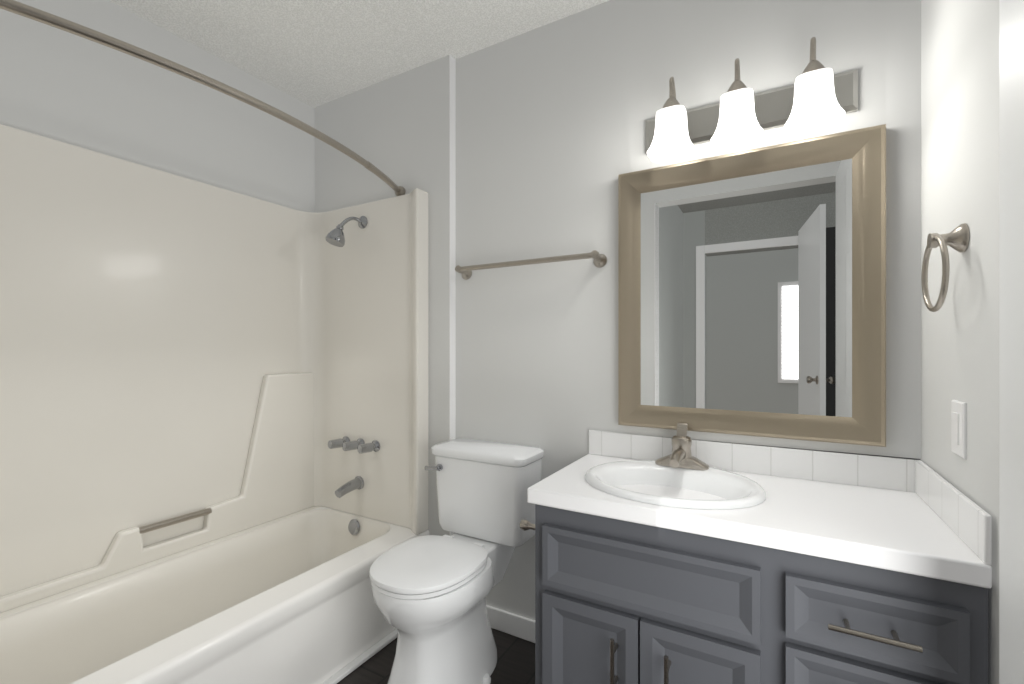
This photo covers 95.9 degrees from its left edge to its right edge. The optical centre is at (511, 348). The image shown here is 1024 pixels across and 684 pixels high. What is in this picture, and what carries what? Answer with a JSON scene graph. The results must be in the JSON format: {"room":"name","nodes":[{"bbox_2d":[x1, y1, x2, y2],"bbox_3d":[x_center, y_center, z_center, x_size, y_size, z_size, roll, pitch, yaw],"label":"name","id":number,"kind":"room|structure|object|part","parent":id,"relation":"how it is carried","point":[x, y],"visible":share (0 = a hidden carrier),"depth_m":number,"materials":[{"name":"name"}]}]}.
{"room":"bathroom","nodes":[
{"label":"bathroom","id":0,"kind":"room"},
{"bbox_2d":[0,0,314,211],"bbox_3d":[-1.471,-0.055,1.810,0.120,2.440,1.840,0,0,30],"label":"wall","id":1,"kind":"structure","parent":0,"point":[57,84],"depth_m":1.79,"materials":[{"name":"white paint"}]},
{"bbox_2d":[110,0,608,107],"bbox_3d":[-0.350,-1.315,1.172,2.700,0.080,1.840,0,0,30],"label":"ceiling","id":2,"kind":"structure","parent":0,"point":[316,52],"depth_m":1.85,"materials":[{"name":"white paint"}]},
{"bbox_2d":[337,628,534,683],"bbox_3d":[-0.334,1.190,1.200,2.700,0.050,1.775,0,0,30],"label":"floor","id":3,"kind":"structure","parent":0,"point":[515,664],"depth_m":1.70,"materials":[{"name":"tile"}]},
{"bbox_2d":[0,124,428,683],"bbox_3d":[-1.084,0.235,1.566,0.788,1.860,1.554,0,0,30],"label":"bathtub","id":4,"kind":"object","parent":3,"relation":"on","point":[214,401],"visible":0.96,"depth_m":1.77,"materials":[{"name":"white plastic"}]},
{"bbox_2d":[0,509,391,683],"bbox_3d":[-1.080,0.952,1.601,0.539,0.306,1.407,0,0,30],"label":"basin","id":5,"kind":"object","parent":4,"relation":"in","point":[73,637],"depth_m":1.69,"materials":[{"name":"white plastic"}]},
{"bbox_2d":[0,0,405,195],"bbox_3d":[-0.829,-0.725,1.421,0.211,0.051,1.578,0,0,30],"label":"rail","id":6,"kind":"object","parent":4,"relation":"on","point":[13,6],"visible":0.99,"depth_m":1.19,"materials":[{"name":"silver metal"}]},
{"bbox_3d":[-0.834,0.453,2.217,0.057,0.054,0.095,0,0,30],"label":"handle","id":7,"kind":"part","parent":4,"relation":"part of","materials":[{"name":"silver metal"}]},
{"bbox_3d":[-0.764,0.644,2.156,0.064,0.073,0.133,0,0,30],"label":"spout","id":8,"kind":"part","parent":4,"relation":"part of","materials":[{"name":"silver metal"}]},
{"bbox_3d":[-0.747,0.453,2.168,0.057,0.054,0.095,0,0,30],"label":"handle","id":9,"kind":"part","parent":4,"relation":"part of","materials":[{"name":"silver metal"}]},
{"bbox_3d":[-0.754,1.156,1.379,0.029,0.018,1.534,0,0,30],"label":"trim","id":10,"kind":"part","parent":4,"relation":"part of","materials":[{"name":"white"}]},
{"bbox_3d":[-0.660,0.453,2.118,0.057,0.054,0.095,0,0,30],"label":"handle","id":11,"kind":"part","parent":4,"relation":"part of","materials":[{"name":"silver metal"}]},
{"bbox_2d":[369,438,543,683],"bbox_3d":[-0.171,0.774,1.621,0.501,0.782,0.633,0,0,30],"label":"toilet","id":12,"kind":"object","parent":3,"relation":"on","point":[433,589],"visible":0.91,"depth_m":1.60,"materials":[{"name":"white ceramic"}]},
{"bbox_3d":[-0.277,0.717,1.549,0.340,0.046,0.402,0,0,30],"label":"seat","id":13,"kind":"part","parent":12,"relation":"part of","materials":[{"name":"white plastic"}]},
{"bbox_3d":[-0.309,0.466,1.816,0.069,0.027,0.030,0,0,30],"label":"lever","id":14,"kind":"part","parent":12,"relation":"part of","materials":[{"name":"silver metal"}]},
{"bbox_3d":[-0.242,0.953,1.610,0.348,0.424,0.522,0,0,30],"label":"bowl","id":15,"kind":"part","parent":12,"relation":"part of","materials":[{"name":"white ceramic"}]},
{"bbox_3d":[-0.099,0.403,1.817,0.426,0.039,0.206,0,0,30],"label":"lid","id":16,"kind":"part","parent":12,"relation":"part of","materials":[{"name":"white ceramic"}]},
{"bbox_3d":[-0.096,0.572,1.823,0.404,0.297,0.193,0,0,30],"label":"tank","id":17,"kind":"part","parent":12,"relation":"part of","materials":[{"name":"white ceramic"}]},
{"bbox_2d":[520,423,991,683],"bbox_3d":[0.546,0.703,1.276,0.999,0.924,0.524,0,0,30],"label":"vanity","id":18,"kind":"object","parent":3,"relation":"on","point":[679,558],"visible":1,"depth_m":1.09,"materials":[{"name":"grey paint"}]},
{"bbox_3d":[0.258,0.800,1.164,0.011,0.154,0.046,0,0,30],"label":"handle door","id":19,"kind":"part","parent":18,"relation":"part of","materials":[{"name":"silver metal"}]},
{"bbox_3d":[0.371,0.800,1.100,0.011,0.154,0.046,0,0,30],"label":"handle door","id":20,"kind":"part","parent":18,"relation":"part of","materials":[{"name":"silver metal"}]},
{"bbox_2d":[585,460,765,509],"bbox_3d":[0.461,0.449,1.345,0.490,0.153,0.430,0,0,30],"label":"sink","id":21,"kind":"object","parent":18,"relation":"in","point":[688,486],"depth_m":1.38,"materials":[{"name":"white ceramic"}]},
{"bbox_2d":[655,423,708,469],"bbox_3d":[0.520,0.308,1.442,0.164,0.135,0.163,0,0,30],"label":"faucet","id":22,"kind":"object","parent":18,"relation":"on","point":[681,458],"depth_m":1.46,"materials":[{"name":"silver metal"}]},
{"bbox_3d":[0.707,0.558,0.908,0.144,0.011,0.046,0,0,30],"label":"handle drawer","id":23,"kind":"part","parent":18,"relation":"part of","materials":[{"name":"silver metal"}]},
{"bbox_2d":[315,0,920,619],"bbox_3d":[0.117,-0.055,1.872,2.580,2.440,0.160,0,0,30],"label":"wall","id":24,"kind":"structure","parent":0,"point":[549,117],"depth_m":1.77,"materials":[{"name":"white paint"}]},
{"bbox_2d":[449,54,455,535],"bbox_3d":[-0.260,-0.098,2.017,0.003,2.355,0.041,0,0,30],"label":"trim","id":25,"kind":"structure","parent":24,"relation":"attached to","point":[452,61],"depth_m":2.02,"materials":[{"name":"white"}]},
{"bbox_2d":[486,605,534,642],"bbox_3d":[0.009,1.123,1.880,0.605,0.085,0.013,0,0,30],"label":"baseboard","id":26,"kind":"structure","parent":24,"relation":"attached to","point":[522,627],"depth_m":1.88,"materials":[{"name":"white wood"}]},
{"bbox_2d":[455,250,606,279],"bbox_3d":[0.050,-0.326,1.825,0.652,0.052,0.076,0,0,30],"label":"towel rail","id":27,"kind":"object","parent":24,"relation":"attached to","point":[600,260],"visible":1,"depth_m":1.77,"materials":[{"name":"silver metal"}]},
{"bbox_2d":[618,124,885,446],"bbox_3d":[0.709,-0.175,1.467,0.750,0.890,0.037,0,0,30],"label":"mirror","id":28,"kind":"object","parent":24,"relation":"attached to","point":[752,283],"visible":1,"depth_m":1.43,"materials":[{"name":"beige mirror"}]},
{"bbox_3d":[0.716,-0.175,1.477,0.618,0.758,0.010,0,0,30],"label":"glass","id":29,"kind":"part","parent":28,"relation":"part of","materials":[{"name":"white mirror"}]},
{"bbox_2d":[646,37,857,162],"bbox_3d":[0.683,-0.690,1.389,0.597,0.350,0.199,0,0,30],"label":"sconce","id":30,"kind":"object","parent":24,"relation":"attached to","point":[819,100],"visible":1,"depth_m":1.37,"materials":[{"name":"white glass"}]},
{"bbox_3d":[0.520,-0.791,1.490,0.072,0.149,0.137,0,0,30],"label":"arm","id":31,"kind":"part","parent":30,"relation":"part of","materials":[{"name":"silver metal"}]},
{"bbox_3d":[0.504,-0.685,1.462,0.140,0.128,0.140,0,0,30],"label":"lamp shade","id":32,"kind":"part","parent":30,"relation":"part of","materials":[{"name":"white glass"}]},
{"bbox_3d":[0.683,-0.791,1.398,0.072,0.149,0.137,0,0,30],"label":"arm","id":33,"kind":"part","parent":30,"relation":"part of","materials":[{"name":"silver metal"}]},
{"bbox_3d":[0.667,-0.685,1.369,0.140,0.128,0.140,0,0,30],"label":"lamp shade","id":34,"kind":"part","parent":30,"relation":"part of","materials":[{"name":"white glass"}]},
{"bbox_3d":[0.726,-0.740,1.465,0.597,0.114,0.023,0,0,30],"label":"plate","id":35,"kind":"part","parent":30,"relation":"part of","materials":[{"name":"silver metal"}]},
{"bbox_3d":[0.848,-0.791,1.304,0.072,0.149,0.137,0,0,30],"label":"arm","id":36,"kind":"part","parent":30,"relation":"part of","materials":[{"name":"silver metal"}]},
{"bbox_3d":[0.832,-0.685,1.276,0.140,0.128,0.140,0,0,30],"label":"lamp shade","id":37,"kind":"part","parent":30,"relation":"part of","materials":[{"name":"white glass"}]},
{"bbox_2d":[589,430,991,564],"bbox_3d":[0.578,0.344,1.277,0.945,0.094,0.491,0,0,30],"label":"backsplash","id":38,"kind":"structure","parent":24,"relation":"attached to","point":[972,524],"depth_m":1.34,"materials":[{"name":"tile"}]},
{"bbox_2d":[921,0,998,683],"bbox_3d":[0.741,-0.055,0.481,0.120,2.440,1.720,0,0,30],"label":"wall","id":39,"kind":"structure","parent":0,"point":[960,38],"depth_m":0.96,"materials":[{"name":"white paint"}]},
{"bbox_2d":[921,223,968,311],"bbox_3d":[0.924,-0.171,0.984,0.058,0.184,0.163,0,0,30],"label":"towel ring","id":40,"kind":"object","parent":39,"relation":"attached to","point":[957,239],"visible":1,"depth_m":0.96,"materials":[{"name":"silver metal"}]},
{"bbox_2d":[951,400,966,458],"bbox_3d":[0.957,0.170,0.992,0.010,0.116,0.072,0,0,30],"label":"light switch","id":41,"kind":"object","parent":39,"relation":"attached to","point":[958,408],"visible":1,"depth_m":0.98,"materials":[{"name":"white plastic"}]},
{"bbox_2d":[999,0,1023,683],"bbox_3d":[0.536,0.084,0.298,0.036,2.138,0.935,0,0,30],"label":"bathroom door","id":42,"kind":"structure","parent":39,"relation":"in","point":[1011,12],"depth_m":0.68,"materials":[{"name":"white wood"}]}
]}

